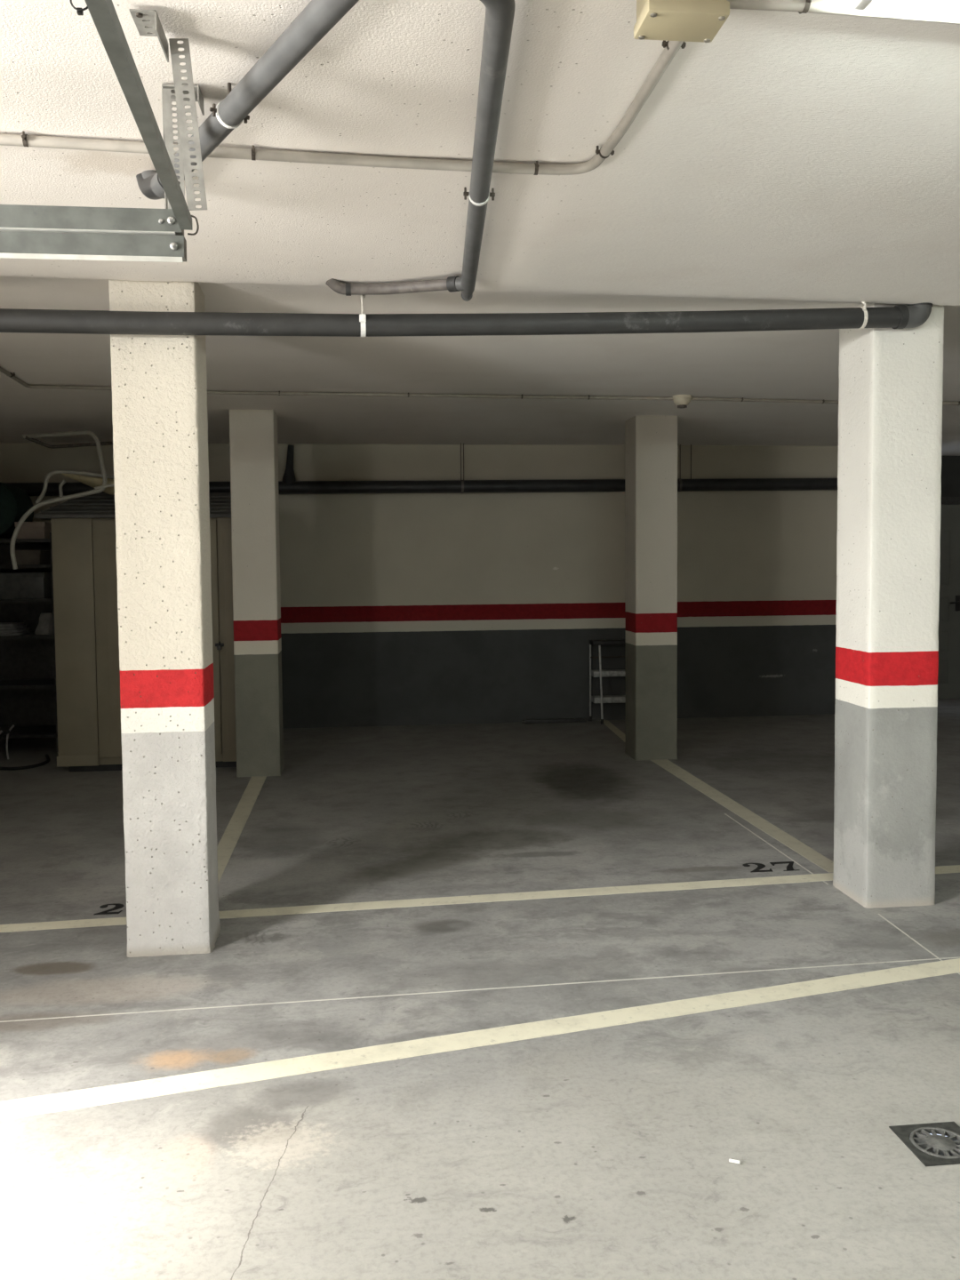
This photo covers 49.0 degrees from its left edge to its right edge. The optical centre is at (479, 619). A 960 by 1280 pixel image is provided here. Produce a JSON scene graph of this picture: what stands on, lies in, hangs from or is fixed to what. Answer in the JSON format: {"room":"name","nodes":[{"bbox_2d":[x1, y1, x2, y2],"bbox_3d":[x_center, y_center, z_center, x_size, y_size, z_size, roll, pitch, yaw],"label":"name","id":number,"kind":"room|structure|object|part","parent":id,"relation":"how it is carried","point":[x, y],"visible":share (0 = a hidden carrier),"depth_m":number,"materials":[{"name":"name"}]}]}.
{"room":"parking garage","nodes":[
{"label":"parking garage","id":0,"kind":"room"},
{"bbox_2d":[0,442,838,728],"bbox_3d":[-0.433,-0.372,9.429,8.750,2.600,0.250,-1,3,-6],"label":"wall","id":1,"kind":"structure","parent":0,"point":[397,609],"depth_m":9.40,"materials":[{"name":"paint"}]},
{"bbox_2d":[4,443,837,495],"bbox_3d":[-0.292,-1.310,9.187,8.486,0.453,0.130,-1,3,-6],"label":"pipe","id":2,"kind":"object","parent":1,"relation":"attached to","point":[289,484],"visible":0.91,"depth_m":9.18,"materials":[{"name":"plastic"}]},
{"bbox_3d":[-0.155,-1.375,9.169,0.032,0.321,0.008,-1,3,-6],"label":"hanger rod","id":3,"kind":"part","parent":2,"relation":"part of","materials":[{"name":"metal"}]},
{"bbox_3d":[1.835,-1.411,9.391,0.108,0.310,0.008,-1,3,-6],"label":"hanger rod","id":4,"kind":"part","parent":2,"relation":"part of","materials":[{"name":"metal"}]},
{"bbox_2d":[0,698,959,1279],"bbox_3d":[1.379,1.245,3.576,11.100,0.001,14.250,-1,3,-6],"label":"floor","id":5,"kind":"structure","parent":0,"point":[603,1153],"depth_m":3.26,"materials":[{"name":"concrete"}]},
{"bbox_2d":[0,724,14,759],"bbox_3d":[-3.716,0.920,7.682,0.540,0.259,0.304,-1,3,-6],"label":"stool","id":6,"kind":"object","parent":5,"relation":"on","point":[3,732],"visible":1,"depth_m":7.82,"materials":[{"name":"metal"}]},
{"bbox_3d":[-3.734,0.841,7.678,0.505,0.023,0.300,-1,3,-6],"label":"seat","id":7,"kind":"part","parent":6,"relation":"part of","materials":[{"name":"black"}]},
{"bbox_3d":[-3.496,0.909,7.836,0.070,0.259,0.016,0,3,3],"label":"leg","id":8,"kind":"part","parent":6,"relation":"part of","materials":[{"name":"metal"}]},
{"bbox_2d":[0,753,50,770],"bbox_3d":[-3.255,1.041,7.681,0.223,0.023,0.521,1,3,19],"label":"hose","id":9,"kind":"object","parent":5,"relation":"on","point":[47,756],"visible":1,"depth_m":7.50,"materials":[{"name":"plastic"}]},
{"bbox_2d":[0,532,58,752],"bbox_3d":[-3.819,0.173,8.279,1.090,1.700,0.465,-1,3,-6],"label":"shelving unit","id":10,"kind":"object","parent":5,"relation":"on","point":[28,662],"visible":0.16,"depth_m":8.51,"materials":[{"name":"black metal"}]},
{"bbox_2d":[0,622,31,635],"bbox_3d":[-3.746,0.071,8.244,0.370,0.085,0.310,-1,3,-6],"label":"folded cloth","id":11,"kind":"object","parent":10,"relation":"on","point":[6,628],"visible":1,"depth_m":8.14,"materials":[{"name":"grey fabric"}]},
{"bbox_2d":[0,482,33,537],"bbox_3d":[-3.772,-0.861,8.217,0.430,0.430,0.435,-1,3,-6],"label":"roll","id":12,"kind":"object","parent":10,"relation":"on","point":[14,502],"visible":0.83,"depth_m":8.04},
{"bbox_2d":[0,572,51,599],"bbox_3d":[-3.686,-0.268,8.252,0.632,0.200,0.382,-1,3,-6],"label":"storage bin","id":13,"kind":"object","parent":10,"relation":"on","point":[12,585],"visible":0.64,"depth_m":8.09,"materials":[{"name":"plastic"}]},
{"bbox_3d":[-3.687,-0.350,8.247,0.632,0.036,0.382,-1,3,-6],"label":"lid","id":14,"kind":"part","parent":13,"relation":"part of","materials":[{"name":"plastic"}]},
{"bbox_2d":[14,521,51,538],"bbox_3d":[-3.462,-0.694,8.208,0.222,0.130,0.312,-1,3,-6],"label":"carton","id":15,"kind":"object","parent":10,"relation":"on","point":[28,530],"visible":0.63,"depth_m":8.06,"materials":[{"name":"brown cardboard"}]},
{"bbox_3d":[-3.462,-0.740,8.206,0.222,0.036,0.312,-1,3,-6],"label":"lid","id":16,"kind":"part","parent":15,"relation":"part of","materials":[{"name":"brown cardboard"}]},
{"bbox_2d":[15,550,50,564],"bbox_3d":[-3.491,-0.489,8.226,0.202,0.110,0.332,-1,3,-6],"label":"carton","id":17,"kind":"object","parent":10,"relation":"on","point":[22,556],"visible":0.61,"depth_m":8.07,"materials":[{"name":"brown cardboard"}]},
{"bbox_3d":[-3.491,-0.526,8.224,0.202,0.036,0.332,-1,3,-6],"label":"lid","id":18,"kind":"part","parent":17,"relation":"part of","materials":[{"name":"brown cardboard"}]},
{"bbox_2d":[34,612,53,634],"bbox_3d":[-3.423,0.028,8.260,0.139,0.165,0.160,-1,3,-6],"label":"plastic bag","id":19,"kind":"object","parent":10,"relation":"on","point":[44,627],"visible":0.89,"depth_m":8.21,"materials":[{"name":"plastic"}]},
{"bbox_3d":[-3.271,0.177,8.124,0.035,1.700,0.035,-1,3,-6],"label":"post","id":20,"kind":"part","parent":10,"relation":"part of","materials":[{"name":"black metal"}]},
{"bbox_2d":[93,903,123,914],"bbox_3d":[-1.559,1.220,4.445,0.109,0.001,0.136,-1,3,-6],"label":"bay number","id":21,"kind":"object","parent":5,"relation":"on","point":[117,905],"visible":1,"depth_m":4.44,"materials":[{"name":"black paint"}]},
{"bbox_2d":[34,492,236,771],"bbox_3d":[-2.323,0.062,7.658,1.513,1.965,0.680,-1,3,-6],"label":"storage cabinet","id":22,"kind":"object","parent":5,"relation":"on","point":[84,574],"visible":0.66,"depth_m":7.33,"materials":[{"name":"beige plastic"}]},
{"bbox_2d":[9,430,114,569],"bbox_3d":[-2.686,-0.822,7.216,0.907,0.942,0.480,-1,3,-6],"label":"garden chair","id":23,"kind":"object","parent":22,"relation":"on","point":[105,483],"visible":0.86,"depth_m":7.17,"materials":[{"name":"white"}]},
{"bbox_3d":[-2.882,-0.908,7.274,0.055,0.122,0.044,-1,3,-6],"label":"tube frame","id":24,"kind":"part","parent":23,"relation":"part of","materials":[{"name":"white metal"}]},
{"bbox_3d":[-2.857,-1.234,7.328,0.572,0.082,0.061,-1,3,-14],"label":"tube frame","id":25,"kind":"part","parent":23,"relation":"part of","materials":[{"name":"metal"}]},
{"bbox_3d":[-2.721,-0.904,7.192,0.584,0.240,0.164,-1,3,-6],"label":"tube frame","id":26,"kind":"part","parent":23,"relation":"part of","materials":[{"name":"white metal"}]},
{"bbox_3d":[-2.464,-0.909,7.136,0.284,0.055,0.027,-1,3,-10],"label":"tube frame","id":27,"kind":"part","parent":23,"relation":"part of","materials":[{"name":"white metal"}]},
{"bbox_3d":[-2.245,0.131,7.367,0.685,1.460,0.007,-1,3,-6],"label":"door panel","id":28,"kind":"part","parent":22,"relation":"part of","materials":[{"name":"beige plastic"}]},
{"bbox_3d":[-2.257,0.130,7.378,0.839,1.660,0.025,-1,3,-6],"label":"door","id":29,"kind":"part","parent":22,"relation":"part of","materials":[{"name":"beige wood"}]},
{"bbox_3d":[-1.702,0.137,7.434,0.180,1.570,0.009,-1,3,-6],"label":"panel","id":30,"kind":"part","parent":22,"relation":"part of","materials":[{"name":"beige plastic"}]},
{"bbox_2d":[108,280,220,957],"bbox_3d":[-1.184,-0.008,3.980,0.320,2.500,0.276,-1,3,-6],"label":"pillar","id":31,"kind":"structure","parent":5,"relation":"on","point":[159,382],"depth_m":3.86,"materials":[{"name":"paint"}]},
{"bbox_2d":[217,776,266,884],"bbox_3d":[-1.347,1.143,5.790,0.102,0.001,2.786,-1,3,-6],"label":"parking line","id":32,"kind":"object","parent":5,"relation":"on","point":[226,846],"visible":0.73,"depth_m":5.90,"materials":[{"name":"paint"}]},
{"bbox_2d":[228,409,284,776],"bbox_3d":[-1.536,-0.189,7.253,0.302,2.500,0.307,-1,3,-6],"label":"pillar","id":33,"kind":"structure","parent":5,"relation":"on","point":[253,454],"depth_m":7.11,"materials":[{"name":"white paint"}]},
{"bbox_2d":[0,958,959,1120],"bbox_3d":[1.867,1.227,3.802,9.480,0.001,0.110,-2,3,-18],"label":"parking line","id":34,"kind":"object","parent":5,"relation":"on","point":[138,1090],"visible":1,"depth_m":3.18,"materials":[{"name":"beige paint"}]},
{"bbox_2d":[0,864,959,932],"bbox_3d":[1.223,1.180,4.736,10.371,0.001,0.116,-1,3,-10],"label":"parking line","id":35,"kind":"object","parent":5,"relation":"on","point":[942,869],"visible":0.81,"depth_m":4.53,"materials":[{"name":"beige paint"}]},
{"bbox_2d":[0,956,959,1022],"bbox_3d":[1.886,1.225,3.849,9.335,0.001,0.009,-1,3,-8],"label":"floor line","id":36,"kind":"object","parent":5,"relation":"on","point":[957,956],"depth_m":3.57,"materials":[{"name":"white paint"}]},
{"bbox_2d":[521,717,586,723],"bbox_3d":[0.666,0.903,9.423,0.585,0.036,0.050,-1,3,-6],"label":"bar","id":37,"kind":"object","parent":5,"relation":"on","point":[582,719],"visible":1,"depth_m":9.40,"materials":[{"name":"grey metal"}]},
{"bbox_2d":[589,639,625,724],"bbox_3d":[1.192,0.549,9.415,0.408,0.735,0.210,-1,3,-6],"label":"step stool","id":38,"kind":"object","parent":5,"relation":"on","point":[605,699],"visible":0.6,"depth_m":9.34,"materials":[{"name":"grey plastic"}]},
{"bbox_3d":[0.993,0.550,9.470,0.018,0.671,0.048,0,3,5],"label":"leg","id":39,"kind":"part","parent":38,"relation":"part of","materials":[{"name":"metal"}]},
{"bbox_3d":[1.070,0.558,9.316,0.044,0.671,0.019,1,4,30],"label":"leg","id":40,"kind":"part","parent":38,"relation":"part of","materials":[{"name":"metal"}]},
{"bbox_2d":[600,720,625,742],"bbox_3d":[1.173,0.954,8.750,0.080,0.001,1.601,-1,3,-3],"label":"parking line","id":41,"kind":"object","parent":5,"relation":"on","point":[609,724],"visible":0.58,"depth_m":8.98,"materials":[{"name":"paint"}]},
{"bbox_2d":[624,415,677,760],"bbox_3d":[1.255,-0.240,7.727,0.315,2.500,0.316,-1,3,-6],"label":"pillar","id":42,"kind":"structure","parent":5,"relation":"on","point":[651,441],"depth_m":7.59,"materials":[{"name":"white paint"}]},
{"bbox_2d":[728,1158,739,1164],"bbox_3d":[0.614,1.306,2.538,0.025,0.008,0.008,1,3,20],"label":"cigarette","id":43,"kind":"object","parent":5,"relation":"on","point":[730,1160],"visible":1,"depth_m":2.54,"materials":[{"name":"white paper"}]},
{"bbox_2d":[650,759,833,872],"bbox_3d":[1.476,1.092,6.261,0.128,0.001,2.795,-1,3,-7],"label":"parking line","id":44,"kind":"object","parent":5,"relation":"on","point":[813,856],"visible":0.98,"depth_m":5.94,"materials":[{"name":"paint"}]},
{"bbox_2d":[742,861,799,872],"bbox_3d":[1.380,1.165,4.971,0.264,0.001,0.146,-1,3,-6],"label":"bay number","id":45,"kind":"object","parent":5,"relation":"on","point":[789,868],"visible":1,"depth_m":4.98,"materials":[{"name":"black paint"}]},
{"bbox_2d":[724,813,959,974],"bbox_3d":[1.573,1.185,4.602,0.047,0.001,2.850,-1,3,-6],"label":"floor line","id":46,"kind":"object","parent":5,"relation":"on","point":[724,813],"depth_m":4.70,"materials":[{"name":"white paint"}]},
{"bbox_2d":[832,303,943,908],"bbox_3d":[1.728,-0.061,4.479,0.315,2.500,0.331,-1,3,-6],"label":"pillar","id":47,"kind":"structure","parent":5,"relation":"on","point":[891,380],"depth_m":4.34,"materials":[{"name":"paint"}]},
{"bbox_2d":[888,1121,959,1166],"bbox_3d":[1.144,1.343,2.616,0.177,0.096,0.177,-1,3,-6],"label":"floor drain","id":48,"kind":"object","parent":5,"relation":"in","point":[934,1149],"visible":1,"depth_m":2.62,"materials":[{"name":"metal"}]},
{"bbox_2d":[0,0,959,455],"bbox_3d":[1.332,-1.367,3.648,11.100,0.291,14.672,-1,3,-6],"label":"ceiling","id":49,"kind":"structure","parent":0,"point":[781,160],"depth_m":2.99,"materials":[{"name":"paint"}]},
{"bbox_2d":[84,0,199,235],"bbox_3d":[-0.346,-0.816,0.738,0.033,0.464,2.476,-1,3,-9],"label":"bar","id":50,"kind":"object","parent":49,"relation":"hanging from","point":[103,13],"visible":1,"depth_m":1.38,"materials":[{"name":"metal"}]},
{"bbox_2d":[69,0,87,15],"bbox_3d":[-0.432,-0.670,1.139,0.023,0.029,0.008,-1,3,-6],"label":"cable tie","id":51,"kind":"object","parent":50,"relation":"hanging from","point":[80,11],"visible":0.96,"depth_m":1.14,"materials":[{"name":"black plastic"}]},
{"bbox_2d":[129,8,207,210],"bbox_3d":[-0.579,-0.943,1.972,0.117,0.324,0.123,-1,3,-6],"label":"hanger","id":52,"kind":"object","parent":49,"relation":"attached to","point":[153,25],"visible":0.98,"depth_m":2.00,"materials":[{"name":"metal"}]},
{"bbox_3d":[-0.614,-1.102,1.944,0.046,0.003,0.092,-1,3,-6],"label":"ceiling plate","id":53,"kind":"part","parent":52,"relation":"part of","materials":[{"name":"metal"}]},
{"bbox_2d":[161,83,204,208],"bbox_3d":[-0.632,-0.981,2.249,0.077,0.289,0.077,-1,3,-6],"label":"hanger","id":54,"kind":"object","parent":49,"relation":"attached to","point":[168,92],"visible":0.56,"depth_m":2.22,"materials":[{"name":"metal"}]},
{"bbox_3d":[-0.632,-1.109,2.242,0.076,0.034,0.077,-1,3,-6],"label":"ceiling plate","id":55,"kind":"part","parent":54,"relation":"part of","materials":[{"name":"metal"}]},
{"bbox_2d":[136,0,359,199],"bbox_3d":[-0.337,-1.091,1.916,0.084,0.148,2.059,-3,4,-32],"label":"drain pipe","id":56,"kind":"object","parent":49,"relation":"attached to","point":[318,17],"visible":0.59,"depth_m":2.02,"materials":[{"name":"grey plastic"}]},
{"bbox_2d":[150,172,164,198],"bbox_3d":[-0.784,-1.092,2.628,0.061,0.061,0.060,-3,4,-32],"label":"socket","id":57,"kind":"object","parent":56,"relation":"attached to","point":[156,189],"depth_m":2.62,"materials":[{"name":"grey plastic"}]},
{"bbox_2d":[0,40,686,175],"bbox_3d":[-1.141,-1.102,2.153,3.026,0.030,0.789,-1,3,-6],"label":"conduit","id":58,"kind":"object","parent":49,"relation":"attached to","point":[671,47],"visible":0.94,"depth_m":2.55,"materials":[{"name":"plastic"}]},
{"bbox_2d":[325,0,515,301],"bbox_3d":[-0.170,-1.127,2.722,0.524,0.098,2.229,-1,3,-6],"label":"drain pipe","id":59,"kind":"object","parent":49,"relation":"attached to","point":[499,20],"visible":0.99,"depth_m":2.44,"materials":[{"name":"grey plastic"}]},
{"bbox_2d":[0,295,932,336],"bbox_3d":[-1.045,-1.124,3.766,5.782,0.250,0.101,-1,3,-9],"label":"pipe","id":60,"kind":"object","parent":49,"relation":"hanging from","point":[912,316],"visible":0.87,"depth_m":3.88,"materials":[{"name":"grey plastic"}]},
{"bbox_2d":[0,366,959,405],"bbox_3d":[1.608,-1.393,6.579,9.111,0.024,1.875,-2,3,-21],"label":"conduit","id":61,"kind":"object","parent":49,"relation":"attached to","point":[2,370],"visible":0.91,"depth_m":6.42,"materials":[{"name":"metal"}]},
{"bbox_2d":[633,0,729,42],"bbox_3d":[0.353,-1.078,1.852,0.145,0.078,0.102,-1,3,-6],"label":"junction box","id":62,"kind":"object","parent":49,"relation":"attached to","point":[684,20],"visible":1,"depth_m":1.83,"materials":[{"name":"beige plastic"}]},
{"bbox_2d":[672,394,692,407],"bbox_3d":[1.270,-1.370,6.619,0.124,0.076,0.124,-1,3,-6],"label":"smoke detector","id":63,"kind":"object","parent":49,"relation":"attached to","point":[682,401],"visible":1,"depth_m":6.58,"materials":[{"name":"plastic"}]},
{"bbox_2d":[727,0,959,23],"bbox_3d":[3.559,-1.154,2.343,6.355,0.028,0.054,-1,3,-9],"label":"ceiling lamp","id":64,"kind":"object","parent":49,"relation":"attached to","point":[880,10],"visible":0.94,"depth_m":1.90,"materials":[{"name":"plastic"}]},
{"bbox_2d":[854,0,959,10],"bbox_3d":[1.256,-1.092,1.850,1.224,0.066,0.080,-1,3,-6],"label":"ceiling lamp","id":65,"kind":"object","parent":49,"relation":"attached to","point":[859,4],"visible":1,"depth_m":1.80,"materials":[{"name":"white plastic"}]},
{"bbox_2d":[872,0,959,5],"bbox_3d":[1.256,-1.089,1.850,1.190,0.052,0.052,-1,3,-6],"label":"diffuser","id":66,"kind":"object","parent":65,"relation":"attached to","point":[939,2],"depth_m":1.80,"materials":[{"name":"white plastic"}]},
{"bbox_2d":[941,455,959,504],"bbox_3d":[4.936,-0.500,10.886,2.250,2.600,0.250,-1,3,-6],"label":"wall","id":67,"kind":"structure","parent":0,"point":[950,465],"depth_m":10.69,"materials":[{"name":"paint"}]},
{"bbox_2d":[937,496,959,698],"bbox_3d":[4.517,-0.214,10.672,0.980,2.060,0.107,-1,3,-6],"label":"door","id":68,"kind":"structure","parent":67,"relation":"in","point":[948,674],"depth_m":10.71,"materials":[{"name":"paint"}]},
{"bbox_3d":[4.488,0.535,10.710,0.570,0.240,0.016,-1,3,-6],"label":"raised panel","id":69,"kind":"part","parent":68,"relation":"part of","materials":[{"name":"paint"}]},
{"bbox_3d":[4.486,0.216,10.692,0.570,0.200,0.016,-1,3,-6],"label":"raised panel","id":70,"kind":"part","parent":68,"relation":"part of","materials":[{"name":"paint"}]},
{"bbox_3d":[4.483,-0.104,10.674,0.570,0.240,0.016,-1,3,-6],"label":"raised panel","id":71,"kind":"part","parent":68,"relation":"part of","materials":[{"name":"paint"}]},
{"bbox_3d":[4.478,-0.628,10.645,0.570,0.550,0.016,-1,3,-6],"label":"raised panel","id":72,"kind":"part","parent":68,"relation":"part of","materials":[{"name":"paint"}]},
{"bbox_3d":[4.513,-0.216,10.707,0.980,2.060,0.038,-1,3,-6],"label":"frame","id":73,"kind":"part","parent":68,"relation":"part of","materials":[{"name":"grey metal"}]},
{"bbox_3d":[4.825,-0.167,10.687,0.135,0.160,0.061,-1,3,-6],"label":"handle","id":74,"kind":"part","parent":68,"relation":"part of","materials":[{"name":"black plastic"}]},
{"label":"garage door","id":75,"kind":"structure","parent":0,"visible":0},
{"bbox_2d":[0,204,183,235],"bbox_3d":[-1.585,-0.727,1.858,2.066,0.046,0.034,-1,3,-6],"label":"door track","id":76,"kind":"object","parent":75,"relation":"attached to","point":[12,217],"visible":0.93,"depth_m":1.94,"materials":[{"name":"metal"}]},
{"bbox_2d":[0,231,186,262],"bbox_3d":[-1.582,-0.679,1.861,2.070,0.047,0.034,-1,3,-6],"label":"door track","id":77,"kind":"object","parent":76,"relation":"attached to","point":[13,244],"visible":1,"depth_m":1.95,"materials":[{"name":"metal"}]}
]}

